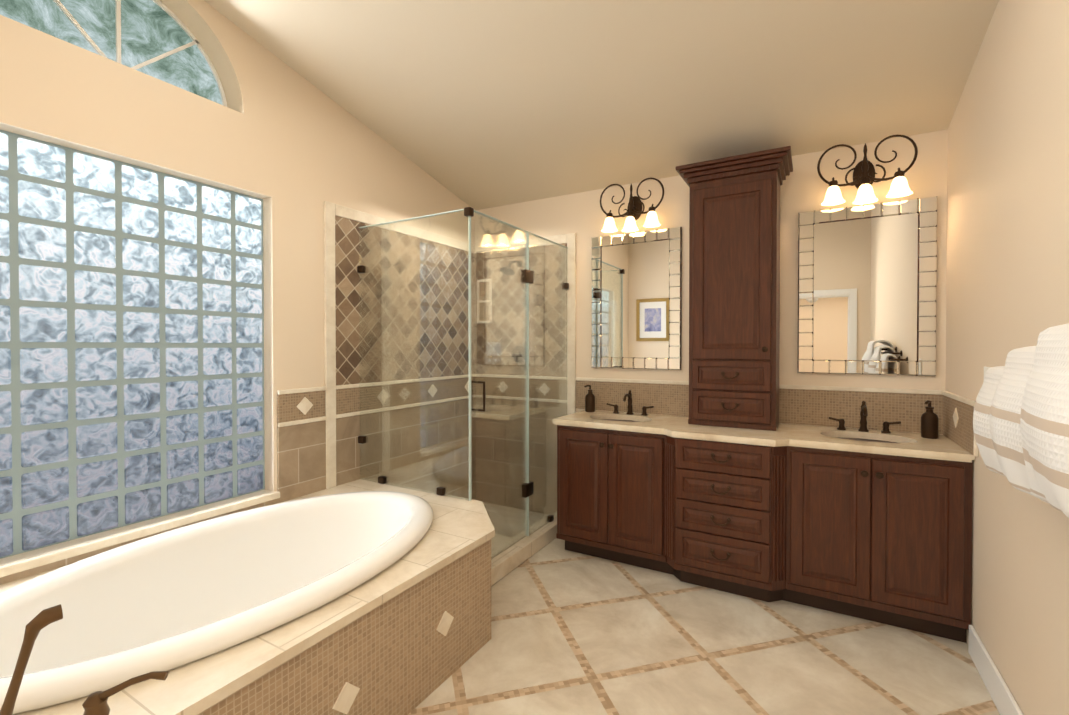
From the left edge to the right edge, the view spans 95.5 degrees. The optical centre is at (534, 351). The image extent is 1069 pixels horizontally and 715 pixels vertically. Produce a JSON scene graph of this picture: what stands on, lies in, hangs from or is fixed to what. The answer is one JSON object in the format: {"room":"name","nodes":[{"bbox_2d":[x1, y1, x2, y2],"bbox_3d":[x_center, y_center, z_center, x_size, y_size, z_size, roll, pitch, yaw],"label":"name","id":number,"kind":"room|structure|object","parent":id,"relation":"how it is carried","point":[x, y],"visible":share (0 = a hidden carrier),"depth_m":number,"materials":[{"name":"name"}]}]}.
{"room":"bathroom","nodes":[
{"label":"bathroom","id":0,"kind":"room"},
{"bbox_2d":[0,0,469,491],"bbox_3d":[-1.616,-0.437,2.521,0.180,3.593,4.460,0,1,30],"label":"wall","id":1,"kind":"structure","parent":0,"point":[291,148],"depth_m":2.61,"materials":[{"name":"beige paint"}]},
{"bbox_2d":[0,0,226,106],"bbox_3d":[-1.873,-1.462,2.184,0.023,0.469,0.938,0,1,30],"label":"window","id":2,"kind":"structure","parent":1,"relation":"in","point":[157,39],"depth_m":2.24,"materials":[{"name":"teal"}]},
{"bbox_2d":[0,130,264,558],"bbox_3d":[-1.935,-0.027,2.017,0.081,1.613,1.618,0,1,30],"label":"window","id":3,"kind":"structure","parent":1,"relation":"in","point":[131,344],"depth_m":2.14,"materials":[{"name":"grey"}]},
{"bbox_2d":[0,489,279,577],"bbox_3d":[-1.892,0.798,2.001,0.190,0.035,1.660,0,1,30],"label":"window sill","id":4,"kind":"structure","parent":1,"relation":"attached to","point":[20,562],"depth_m":2.09,"materials":[{"name":"stone"}]},
{"bbox_2d":[0,386,325,584],"bbox_3d":[-1.905,0.597,1.827,0.020,0.742,2.569,0,1,30],"label":"tile wainscot","id":5,"kind":"structure","parent":1,"relation":"attached to","point":[301,441],"depth_m":2.77,"materials":[{"name":"tile"}]},
{"bbox_2d":[324,201,575,498],"bbox_3d":[-0.475,0.221,3.361,0.970,2.260,1.520,0,1,30],"label":"shower wall tile","id":6,"kind":"structure","parent":1,"relation":"attached to","point":[342,344],"depth_m":3.69,"materials":[{"name":"tile"}]},
{"bbox_2d":[204,0,998,209],"bbox_3d":[-0.162,-1.727,1.645,3.560,1.135,4.510,0,1,30],"label":"ceiling","id":7,"kind":"structure","parent":0,"point":[479,104],"depth_m":2.54,"materials":[{"name":"beige paint"}]},
{"bbox_2d":[408,538,999,714],"bbox_3d":[-0.149,1.419,1.701,3.560,0.100,4.460,0,1,30],"label":"floor","id":8,"kind":"structure","parent":0,"point":[574,633],"depth_m":2.16,"materials":[{"name":"tile"}]},
{"bbox_2d":[0,479,494,714],"bbox_3d":[-1.293,1.080,1.640,1.267,0.580,2.856,0,1,30],"label":"bathtub","id":9,"kind":"object","parent":8,"relation":"on","point":[360,597],"visible":1,"depth_m":1.81,"materials":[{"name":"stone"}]},
{"bbox_2d":[0,604,168,714],"bbox_3d":[-1.125,0.688,0.941,0.361,0.336,0.578,0,1,30],"label":"tub faucet","id":10,"kind":"object","parent":9,"relation":"on","point":[94,703],"visible":1,"depth_m":0.98,"materials":[{"name":"brown metal"}]},
{"bbox_2d":[357,207,568,585],"bbox_3d":[-0.415,0.274,3.451,0.954,2.152,1.275,0,1,30],"label":"shower enclosure","id":11,"kind":"object","parent":8,"relation":"on","point":[518,287],"visible":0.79,"depth_m":3.04,"materials":[{"name":"glass"}]},
{"bbox_2d":[556,426,972,642],"bbox_3d":[1.172,0.924,2.914,2.110,0.862,0.662,0,1,30],"label":"bathroom vanity","id":12,"kind":"object","parent":8,"relation":"on","point":[874,525],"depth_m":2.55,"materials":[{"name":"brown wood"}]},
{"bbox_2d":[553,410,974,461],"bbox_3d":[1.169,0.474,2.918,2.128,0.037,0.628,0,1,30],"label":"countertop","id":13,"kind":"structure","parent":12,"relation":"on","point":[785,434],"depth_m":2.70,"materials":[{"name":"beige stone"}]},
{"bbox_2d":[584,385,594,411],"bbox_3d":[0.408,0.347,3.587,0.074,0.200,0.085,0,1,30],"label":"soap dispenser","id":14,"kind":"object","parent":13,"relation":"on","point":[589,401],"visible":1,"depth_m":3.56,"materials":[{"name":"brown metal"}]},
{"bbox_2d":[601,414,648,421],"bbox_3d":[0.581,0.559,3.289,0.470,0.165,0.350,0,1,30],"label":"sink","id":15,"kind":"object","parent":13,"relation":"in","point":[602,415],"depth_m":3.40,"materials":[{"name":"white ceramic"}]},
{"bbox_2d":[607,390,653,415],"bbox_3d":[0.653,0.361,3.412,0.344,0.175,0.154,0,1,30],"label":"faucet","id":16,"kind":"object","parent":13,"relation":"on","point":[629,406],"visible":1,"depth_m":3.44,"materials":[{"name":"brown metal"}]},
{"bbox_2d":[676,146,792,430],"bbox_3d":[1.232,-0.340,3.002,0.625,1.586,0.395,0,1,30],"label":"cabinet","id":17,"kind":"object","parent":13,"relation":"on","point":[734,276],"visible":1,"depth_m":2.86,"materials":[{"name":"brown wood"}]},
{"bbox_2d":[828,401,900,432],"bbox_3d":[1.851,0.369,2.725,0.344,0.175,0.154,0,1,30],"label":"faucet","id":18,"kind":"object","parent":13,"relation":"on","point":[863,420],"visible":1,"depth_m":2.76,"materials":[{"name":"brown metal"}]},
{"bbox_2d":[821,434,912,445],"bbox_3d":[1.779,0.566,2.603,0.471,0.165,0.350,0,1,30],"label":"sink","id":19,"kind":"object","parent":13,"relation":"in","point":[860,437],"depth_m":2.70,"materials":[{"name":"white ceramic"}]},
{"bbox_2d":[921,400,938,438],"bbox_3d":[2.088,0.358,2.567,0.074,0.200,0.085,0,1,30],"label":"soap dispenser","id":20,"kind":"object","parent":13,"relation":"on","point":[929,423],"visible":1,"depth_m":2.55,"materials":[{"name":"brown metal"}]},
{"bbox_2d":[476,129,947,434],"bbox_3d":[0.915,-0.011,3.542,3.560,2.720,0.180,0,1,30],"label":"wall","id":21,"kind":"structure","parent":0,"point":[804,187],"depth_m":3.05,"materials":[{"name":"beige paint"}]},
{"bbox_2d":[600,177,663,232],"bbox_3d":[0.689,-1.032,3.459,0.474,0.352,0.165,0,1,30],"label":"sconce","id":22,"kind":"object","parent":21,"relation":"attached to","point":[634,212],"visible":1,"depth_m":3.45,"materials":[{"name":"white glass"}]},
{"bbox_2d":[591,227,681,369],"bbox_3d":[0.724,-0.366,3.527,0.670,0.990,0.024,0,1,30],"label":"mirror","id":23,"kind":"object","parent":21,"relation":"attached to","point":[636,301],"visible":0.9,"depth_m":3.51,"materials":[{"name":"clear glass"}]},
{"bbox_2d":[575,377,978,456],"bbox_3d":[1.133,0.333,2.950,2.228,0.240,0.634,0,1,30],"label":"backsplash","id":24,"kind":"structure","parent":21,"relation":"attached to","point":[810,405],"depth_m":2.92,"materials":[{"name":"beige tile"}]},
{"bbox_2d":[797,196,936,375],"bbox_3d":[1.921,-0.359,2.841,0.670,0.990,0.024,0,1,30],"label":"mirror","id":25,"kind":"object","parent":21,"relation":"attached to","point":[867,274],"visible":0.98,"depth_m":2.82,"materials":[{"name":"clear glass"}]},
{"bbox_2d":[817,134,917,205],"bbox_3d":[1.886,-1.024,2.773,0.474,0.352,0.165,0,1,30],"label":"sconce","id":26,"kind":"object","parent":21,"relation":"attached to","point":[864,173],"visible":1,"depth_m":2.76,"materials":[{"name":"white glass"}]},
{"bbox_2d":[945,0,1068,714],"bbox_3d":[1.317,-0.418,0.840,0.180,3.593,4.460,0,1,30],"label":"wall","id":27,"kind":"structure","parent":0,"point":[1007,279],"depth_m":1.76,"materials":[{"name":"beige paint"}]},
{"bbox_2d":[968,625,1022,714],"bbox_3d":[1.088,1.315,0.663,0.020,0.130,3.529,0,1,30],"label":"baseboard","id":28,"kind":"structure","parent":27,"relation":"attached to","point":[1003,699],"depth_m":1.88,"materials":[{"name":"white wood"}]},
{"bbox_2d":[973,323,1068,517],"bbox_3d":[1.269,0.152,1.185,0.237,0.440,1.078,0,1,30],"label":"towels","id":29,"kind":"object","parent":27,"relation":"attached to","point":[1021,420],"visible":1,"depth_m":1.11,"materials":[{"name":"white fabric"}]},
{"bbox_2d":[973,366,1004,475],"bbox_3d":[1.425,0.209,1.471,0.138,0.328,0.366,0,1,30],"label":"towel","id":30,"kind":"object","parent":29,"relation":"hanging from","point":[994,376],"depth_m":1.48,"materials":[{"name":"white fabric"}]}
]}

